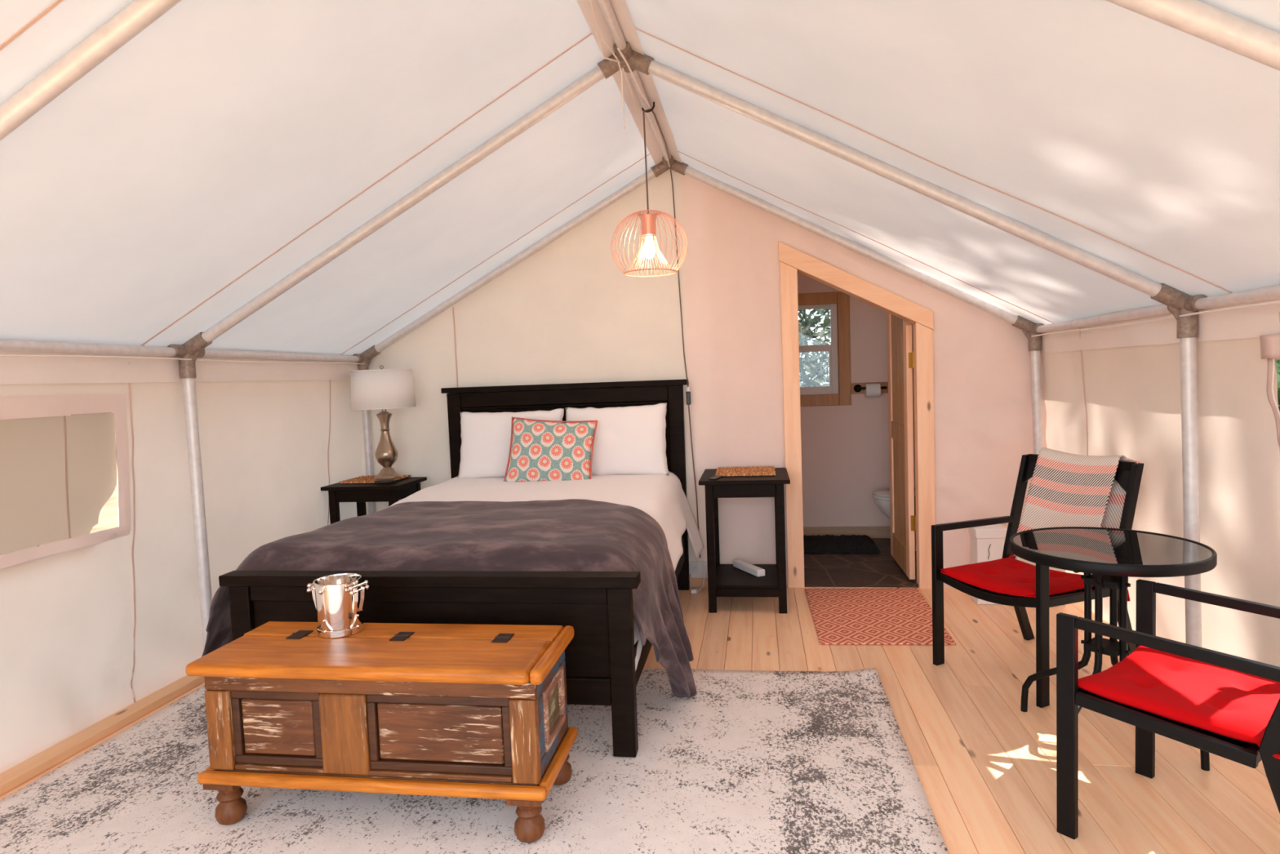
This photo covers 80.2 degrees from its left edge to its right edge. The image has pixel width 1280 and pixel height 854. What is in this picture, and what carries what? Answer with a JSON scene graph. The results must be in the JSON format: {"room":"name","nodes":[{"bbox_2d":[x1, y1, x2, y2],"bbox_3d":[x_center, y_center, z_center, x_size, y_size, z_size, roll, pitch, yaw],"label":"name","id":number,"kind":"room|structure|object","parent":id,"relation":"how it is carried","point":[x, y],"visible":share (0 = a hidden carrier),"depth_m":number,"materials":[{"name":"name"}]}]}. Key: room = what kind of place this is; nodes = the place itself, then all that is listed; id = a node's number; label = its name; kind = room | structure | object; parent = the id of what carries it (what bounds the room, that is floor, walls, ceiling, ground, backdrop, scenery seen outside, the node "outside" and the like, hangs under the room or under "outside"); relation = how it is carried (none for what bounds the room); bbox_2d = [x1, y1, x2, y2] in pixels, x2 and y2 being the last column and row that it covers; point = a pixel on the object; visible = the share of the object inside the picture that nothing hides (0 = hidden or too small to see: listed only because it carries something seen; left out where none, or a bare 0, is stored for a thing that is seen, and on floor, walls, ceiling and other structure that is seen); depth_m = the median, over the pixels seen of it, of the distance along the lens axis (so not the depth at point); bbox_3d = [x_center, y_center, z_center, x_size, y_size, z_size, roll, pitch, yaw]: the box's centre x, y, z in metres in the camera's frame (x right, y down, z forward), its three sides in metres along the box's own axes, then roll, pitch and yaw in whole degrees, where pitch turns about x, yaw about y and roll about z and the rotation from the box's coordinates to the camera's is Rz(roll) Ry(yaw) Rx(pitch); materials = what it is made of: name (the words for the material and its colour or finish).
{"room":"tent interior","nodes":[
{"label":"tent interior","id":0,"kind":"room"},
{"bbox_2d":[0,350,362,773],"bbox_3d":[-2.359,0.483,2.844,0.144,1.640,5.150,-2,4,9],"label":"wall","id":1,"kind":"structure","parent":0,"point":[87,633],"depth_m":3.54,"materials":[{"name":"white fabric"}]},
{"bbox_2d":[0,393,130,568],"bbox_3d":[-2.383,0.224,2.722,0.074,0.654,1.298,-2,4,9],"label":"window","id":2,"kind":"structure","parent":1,"relation":"in","point":[60,471],"depth_m":3.04,"materials":[{"name":"white"}]},
{"bbox_2d":[0,675,204,795],"bbox_3d":[-2.286,1.280,2.888,0.090,0.038,5.110,-2,4,9],"label":"baseboard","id":3,"kind":"structure","parent":1,"relation":"attached to","point":[15,776],"depth_m":3.09,"materials":[{"name":"brown wood"}]},
{"bbox_2d":[0,0,1279,355],"bbox_3d":[-0.164,-0.891,2.424,5.000,1.332,5.370,-2,4,9],"label":"ceiling","id":4,"kind":"structure","parent":0,"point":[225,146],"depth_m":2.61,"materials":[{"name":"white fabric"}]},
{"bbox_2d":[0,537,1279,853],"bbox_3d":[0.082,1.227,3.121,5.000,0.061,6.930,-2,4,9],"label":"floor","id":5,"kind":"structure","parent":0,"point":[985,766],"depth_m":2.86,"materials":[{"name":"brown wood"}]},
{"bbox_2d":[320,476,426,524],"bbox_3d":[-1.738,0.751,5.059,0.523,0.778,0.440,-2,4,9],"label":"nightstand","id":6,"kind":"object","parent":5,"relation":"on","point":[392,492],"visible":0.44,"depth_m":4.88,"materials":[{"name":"brown wood"}]},
{"bbox_2d":[339,474,411,484],"bbox_3d":[-1.771,0.349,5.103,0.361,0.020,0.304,-2,4,9],"label":"woven mat","id":7,"kind":"object","parent":6,"relation":"on","point":[363,479],"visible":0.66,"depth_m":5.03,"materials":[{"name":"wicker"}]},
{"bbox_2d":[350,364,416,479],"bbox_3d":[-1.701,-0.032,5.066,0.418,0.759,0.418,-2,4,9],"label":"table lamp","id":8,"kind":"object","parent":7,"relation":"on","point":[382,388],"visible":1,"depth_m":4.91,"materials":[{"name":"silver metal"}]},
{"bbox_2d":[373,479,396,482],"bbox_3d":[-1.651,0.350,4.930,0.130,0.010,0.055,-2,4,2],"label":"remote control","id":9,"kind":"object","parent":6,"relation":"on","point":[388,480],"visible":1,"depth_m":4.90,"materials":[{"name":"black plastic"}]},
{"bbox_2d":[218,378,689,757],"bbox_3d":[-0.657,0.477,3.993,1.660,1.381,2.321,-2,4,9],"label":"bed","id":10,"kind":"object","parent":5,"relation":"on","point":[601,654],"visible":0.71,"depth_m":2.87,"materials":[{"name":"brown wood"}]},
{"bbox_3d":[-0.646,0.695,4.027,1.490,0.340,2.070,-2,4,9],"label":"mattress","id":11,"kind":"object","parent":10,"relation":"in","visible":0},
{"bbox_2d":[389,471,704,671],"bbox_3d":[-0.636,0.636,4.011,1.796,0.545,2.071,-2,4,9],"label":"sheet","id":12,"kind":"object","parent":11,"relation":"on","point":[663,497],"visible":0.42,"depth_m":4.28,"materials":[{"name":"white fabric"}]},
{"bbox_2d":[201,498,697,697],"bbox_3d":[-0.804,0.799,3.493,2.122,0.764,1.047,-2,4,9],"label":"throw blanket","id":13,"kind":"object","parent":12,"relation":"on","point":[570,535],"visible":0.88,"depth_m":3.20,"materials":[{"name":"grey fabric"}]},
{"bbox_2d":[457,408,564,478],"bbox_3d":[-0.836,0.113,4.918,0.702,0.443,0.203,-2,4,9],"label":"pillow","id":14,"kind":"object","parent":12,"relation":"on","point":[486,437],"visible":0.62,"depth_m":4.87,"materials":[{"name":"white fabric"}]},
{"bbox_2d":[503,417,597,481],"bbox_3d":[-0.550,0.157,4.684,0.575,0.448,0.206,-2,4,9],"label":"cushion","id":15,"kind":"object","parent":12,"relation":"on","point":[547,450],"visible":0.87,"depth_m":4.63,"materials":[{"name":"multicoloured fabric"}]},
{"bbox_2d":[564,403,668,475],"bbox_3d":[-0.152,0.090,4.822,0.672,0.461,0.201,-2,4,9],"label":"pillow","id":16,"kind":"object","parent":12,"relation":"on","point":[628,440],"visible":0.81,"depth_m":4.74,"materials":[{"name":"white fabric"}]},
{"bbox_2d":[0,667,948,853],"bbox_3d":[-0.696,1.261,2.275,3.201,0.036,2.963,-2,4,9],"label":"area rug","id":17,"kind":"object","parent":5,"relation":"on","point":[753,762],"visible":0.56,"depth_m":2.56,"materials":[{"name":"grey carpet"}]},
{"bbox_2d":[185,621,577,843],"bbox_3d":[-0.816,0.981,2.529,1.156,0.553,0.449,-2,4,9],"label":"chest","id":18,"kind":"object","parent":17,"relation":"on","point":[459,710],"visible":1,"depth_m":2.36,"materials":[{"name":"brown wood"}]},
{"bbox_2d":[306,573,369,637],"bbox_3d":[-1.047,0.620,2.639,0.208,0.184,0.173,-2,4,9],"label":"ice bucket","id":19,"kind":"object","parent":18,"relation":"on","point":[339,599],"visible":1,"depth_m":2.59,"materials":[{"name":"silver metal"}]},
{"bbox_2d":[0,0,1279,650],"bbox_3d":[-0.125,-0.160,2.472,4.459,2.806,5.078,-2,4,9],"label":"frame","id":20,"kind":"object","parent":5,"relation":"on","point":[1241,36],"visible":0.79,"depth_m":3.13,"materials":[{"name":"metal"}]},
{"bbox_2d":[0,354,364,364],"bbox_3d":[-2.256,-0.268,2.853,0.007,0.014,4.800,-2,4,9],"label":"cord","id":21,"kind":"object","parent":20,"relation":"attached to","point":[17,355],"visible":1,"depth_m":3.42,"materials":[{"name":"white fabric"}]},
{"bbox_2d":[591,21,625,128],"bbox_3d":[-0.127,-1.389,3.031,0.019,0.292,0.351,-1,4,17],"label":"string","id":22,"kind":"object","parent":20,"relation":"hanging from","point":[592,21],"visible":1,"depth_m":3.17,"materials":[{"name":"beige fabric"}]},
{"bbox_2d":[589,0,638,115],"bbox_3d":[-0.122,-1.518,3.023,0.038,0.030,1.651,-2,4,9],"label":"string","id":23,"kind":"object","parent":20,"relation":"attached to","point":[590,1],"visible":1,"depth_m":3.06,"materials":[{"name":"beige fabric"}]},
{"bbox_2d":[617,47,670,167],"bbox_3d":[0.060,-1.581,3.908,0.030,0.034,1.761,-2,4,9],"label":"string","id":24,"kind":"object","parent":20,"relation":"attached to","point":[618,48],"visible":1,"depth_m":3.60,"materials":[{"name":"beige fabric"}]},
{"bbox_2d":[641,102,654,112],"bbox_3d":[0.040,-1.579,3.755,0.067,0.050,0.011,-2,4,-1],"label":"ceiling hook","id":25,"kind":"object","parent":20,"relation":"attached to","point":[653,107],"visible":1,"depth_m":3.75,"materials":[{"name":"brown metal"}]},
{"bbox_2d":[610,108,700,557],"bbox_3d":[0.143,-0.347,4.312,0.386,2.526,1.374,-2,4,9],"label":"pendant lamp","id":26,"kind":"object","parent":25,"relation":"hanging from","point":[648,230],"visible":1,"depth_m":3.77,"materials":[{"name":"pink metal"}]},
{"bbox_2d":[639,213,657,236],"bbox_3d":[0.042,-1.008,3.778,0.088,0.110,0.088,-2,4,9],"label":"socket","id":27,"kind":"object","parent":26,"relation":"attached to","point":[646,222],"depth_m":3.75,"materials":[{"name":"orange metal"}]},
{"bbox_2d":[685,391,690,404],"bbox_3d":[0.315,-0.188,4.941,0.028,0.085,0.024,-2,4,9],"label":"switch","id":28,"kind":"object","parent":26,"relation":"attached to","point":[688,393],"depth_m":4.93,"materials":[{"name":"black plastic"}]},
{"bbox_2d":[1031,300,1279,337],"bbox_3d":[1.991,-0.379,2.196,0.008,0.015,4.800,-2,4,9],"label":"cord","id":29,"kind":"object","parent":20,"relation":"attached to","point":[1278,301],"visible":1,"depth_m":3.02,"materials":[{"name":"white fabric"}]},
{"bbox_2d":[690,551,705,593],"bbox_3d":[0.376,0.918,4.949,0.088,0.302,0.138,-2,4,9],"label":"cable","id":30,"kind":"object","parent":5,"relation":"on","point":[695,569],"visible":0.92,"depth_m":4.96,"materials":[{"name":"white plastic"}]},
{"bbox_2d":[698,467,790,613],"bbox_3d":[0.660,0.680,4.716,0.523,0.788,0.640,-2,4,9],"label":"nightstand","id":31,"kind":"object","parent":5,"relation":"on","point":[723,580],"depth_m":4.46,"materials":[{"name":"brown wood"}]},
{"bbox_2d":[708,475,723,479],"bbox_3d":[0.454,0.300,4.523,0.045,0.008,0.165,-1,4,23],"label":"remote control","id":32,"kind":"object","parent":31,"relation":"on","point":[716,477],"visible":1,"depth_m":4.50,"materials":[{"name":"black plastic"}]},
{"bbox_2d":[715,466,775,476],"bbox_3d":[0.657,0.274,4.731,0.361,0.020,0.374,-2,4,9],"label":"woven mat","id":33,"kind":"object","parent":31,"relation":"on","point":[753,471],"visible":0.99,"depth_m":4.67,"materials":[{"name":"wicker"}]},
{"bbox_2d":[715,564,778,588],"bbox_3d":[0.665,0.921,4.704,0.446,0.018,0.517,-2,4,9],"label":"shelf","id":34,"kind":"object","parent":31,"relation":"attached to","point":[727,576],"depth_m":4.61,"materials":[{"name":"black wood"}]},
{"bbox_2d":[803,534,880,553],"bbox_3d":[1.568,0.928,6.077,0.625,0.053,0.506,-2,4,9],"label":"bath mat","id":35,"kind":"object","parent":5,"relation":"on","point":[827,544],"visible":0.88,"depth_m":5.94,"materials":[{"name":"black fabric"}]},
{"bbox_2d":[804,587,955,644],"bbox_3d":[1.331,1.067,4.351,0.700,0.008,1.035,-2,4,9],"label":"door mat","id":36,"kind":"object","parent":5,"relation":"on","point":[841,616],"visible":0.95,"depth_m":4.28,"materials":[{"name":"red fabric"}]},
{"bbox_2d":[872,488,915,551],"bbox_3d":[2.161,0.556,5.905,0.688,0.775,0.420,-2,4,9],"label":"toilet","id":37,"kind":"object","parent":5,"relation":"on","point":[882,497],"visible":0.16,"depth_m":5.86,"materials":[{"name":"white ceramic"}]},
{"bbox_2d":[968,524,1007,604],"bbox_3d":[2.066,0.810,4.503,0.184,0.452,0.164,-2,4,9],"label":"box","id":38,"kind":"object","parent":5,"relation":"on","point":[986,542],"visible":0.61,"depth_m":4.43,"materials":[{"name":"white"}]},
{"bbox_2d":[931,453,1144,707],"bbox_3d":[1.798,0.637,3.459,0.691,0.950,0.562,-4,4,-26],"label":"armchair","id":39,"kind":"object","parent":5,"relation":"on","point":[1128,475],"visible":0.5,"depth_m":3.36,"materials":[{"name":"black paint"}]},
{"bbox_2d":[940,555,1129,601],"bbox_3d":[1.753,0.716,3.440,0.547,0.141,0.596,-4,4,-26],"label":"seat cushion","id":40,"kind":"object","parent":39,"relation":"on","point":[1008,575],"visible":0.84,"depth_m":3.38,"materials":[{"name":"red fabric"}]},
{"bbox_2d":[1017,447,1139,532],"bbox_3d":[2.018,0.352,3.536,0.204,0.481,0.477,-4,4,-26],"label":"throw","id":41,"kind":"object","parent":39,"relation":"on","point":[1065,489],"visible":0.7,"depth_m":3.53,"materials":[{"name":"fabric"}]},
{"bbox_2d":[1009,526,1217,770],"bbox_3d":[1.760,0.794,2.865,0.656,0.716,0.656,-2,4,9],"label":"bistro table","id":42,"kind":"object","parent":5,"relation":"on","point":[1106,557],"visible":0.84,"depth_m":2.78,"materials":[{"name":"black glass"}]},
{"bbox_2d":[1056,579,1279,839],"bbox_3d":[1.654,0.727,2.119,0.562,0.950,0.691,-5,4,-35],"label":"armchair","id":43,"kind":"object","parent":5,"relation":"on","point":[1069,696],"visible":0.6,"depth_m":2.20,"materials":[{"name":"black paint"}]},
{"bbox_2d":[1078,644,1279,759],"bbox_3d":[1.625,0.802,2.167,0.596,0.140,0.547,-5,4,-35],"label":"seat cushion","id":44,"kind":"object","parent":43,"relation":"on","point":[1229,703],"visible":0.94,"depth_m":2.14,"materials":[{"name":"red fabric"}]},
{"bbox_2d":[360,168,1047,587],"bbox_3d":[0.268,-0.326,4.985,4.621,2.789,0.053,-2,4,9],"label":"wall","id":45,"kind":"structure","parent":0,"point":[566,313],"depth_m":4.96,"materials":[{"name":"white fabric"}]},
{"bbox_2d":[688,573,707,586],"bbox_3d":[-0.128,1.035,5.135,2.180,0.085,0.026,-2,4,9],"label":"baseboard","id":46,"kind":"structure","parent":45,"relation":"attached to","point":[694,582],"depth_m":5.04,"materials":[{"name":"brown wood"}]},
{"bbox_2d":[690,561,707,577],"bbox_3d":[0.394,0.945,5.027,0.120,0.110,0.016,-2,4,9],"label":"wall outlet","id":47,"kind":"object","parent":45,"relation":"attached to","point":[700,574],"visible":0.79,"depth_m":5.02,"materials":[{"name":"white plastic"}]},
{"bbox_2d":[701,567,706,573],"bbox_3d":[0.423,0.944,5.016,0.036,0.040,0.004,-2,4,9],"label":"socket","id":48,"kind":"object","parent":47,"relation":"attached to","point":[705,568],"depth_m":5.01,"materials":[{"name":"white plastic"}]},
{"bbox_2d":[777,241,935,588],"bbox_3d":[1.387,-0.080,4.882,0.930,2.229,0.155,-2,4,9],"label":"door frame","id":49,"kind":"structure","parent":45,"relation":"in","point":[793,261],"depth_m":4.81,"materials":[{"name":"brown wood"}]},
{"bbox_2d":[886,312,915,579],"bbox_3d":[1.808,-0.027,5.264,0.048,2.014,0.722,-2,4,9],"label":"bathroom door","id":50,"kind":"structure","parent":49,"relation":"attached to","point":[900,350],"depth_m":5.18,"materials":[{"name":"brown wood"}]},
{"bbox_2d":[797,272,915,526],"bbox_3d":[1.746,-0.445,6.315,2.000,2.750,0.100,-2,4,9],"label":"wall","id":51,"kind":"structure","parent":0,"point":[845,448],"depth_m":6.30,"materials":[{"name":"beige paint"}]},
{"bbox_2d":[797,291,851,406],"bbox_3d":[1.389,-0.640,6.345,0.697,0.930,0.122,-2,4,9],"label":"window","id":52,"kind":"structure","parent":51,"relation":"in","point":[838,392],"depth_m":6.27,"materials":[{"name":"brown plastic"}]},
{"bbox_2d":[803,526,890,537],"bbox_3d":[1.786,0.880,6.342,2.000,0.100,0.015,-2,4,9],"label":"baseboard","id":53,"kind":"structure","parent":51,"relation":"attached to","point":[871,531],"depth_m":6.34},
{"bbox_2d":[850,382,888,394],"bbox_3d":[1.913,-0.319,6.201,0.361,0.090,0.091,-2,4,9],"label":"paper holder","id":54,"kind":"object","parent":51,"relation":"attached to","point":[856,388],"visible":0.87,"depth_m":6.23,"materials":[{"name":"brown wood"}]},
{"bbox_2d":[864,383,880,396],"bbox_3d":[1.889,-0.298,6.171,0.110,0.107,0.108,-2,4,9],"label":"toilet roll","id":55,"kind":"object","parent":54,"relation":"hanging from","point":[872,389],"visible":1,"depth_m":6.13,"materials":[{"name":"white paper"}]},
{"bbox_2d":[1040,297,1279,666],"bbox_3d":[2.140,0.362,2.148,0.203,1.640,5.151,-2,4,9],"label":"wall","id":56,"kind":"structure","parent":0,"point":[1115,390],"depth_m":3.07,"materials":[{"name":"white fabric"}]},
{"bbox_2d":[1259,333,1279,448],"bbox_3d":[2.076,0.065,2.040,0.077,0.680,1.208,-2,4,9],"label":"window","id":57,"kind":"structure","parent":56,"relation":"in","point":[1269,344],"depth_m":2.57,"materials":[{"name":"white fabric"}]},
{"label":"outside","id":58,"kind":"structure","parent":0,"visible":0},
{"bbox_2d":[116,479,119,526],"bbox_3d":[0.292,1.374,5.112,80.000,0.020,80.000,-2,4,9],"label":"ground","id":59,"kind":"structure","parent":58,"point":[117,479],"depth_m":12.54,"materials":[{"name":"white"}]},
{"bbox_2d":[798,308,831,386],"bbox_3d":[1.749,-1.170,8.678,5.112,4.694,3.628,-2,4,9],"label":"shrub","id":60,"kind":"object","parent":59,"relation":"on","point":[810,364],"visible":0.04,"depth_m":8.10,"materials":[{"name":"green plant"}]},
{"bbox_2d":[1275,359,1279,411],"bbox_3d":[6.459,-0.772,8.022,5.263,3.771,4.774,-4,4,-30],"label":"undergrowth","id":61,"kind":"object","parent":59,"relation":"on","point":[1277,361],"visible":0.02,"depth_m":6.94,"materials":[{"name":"green plant"}]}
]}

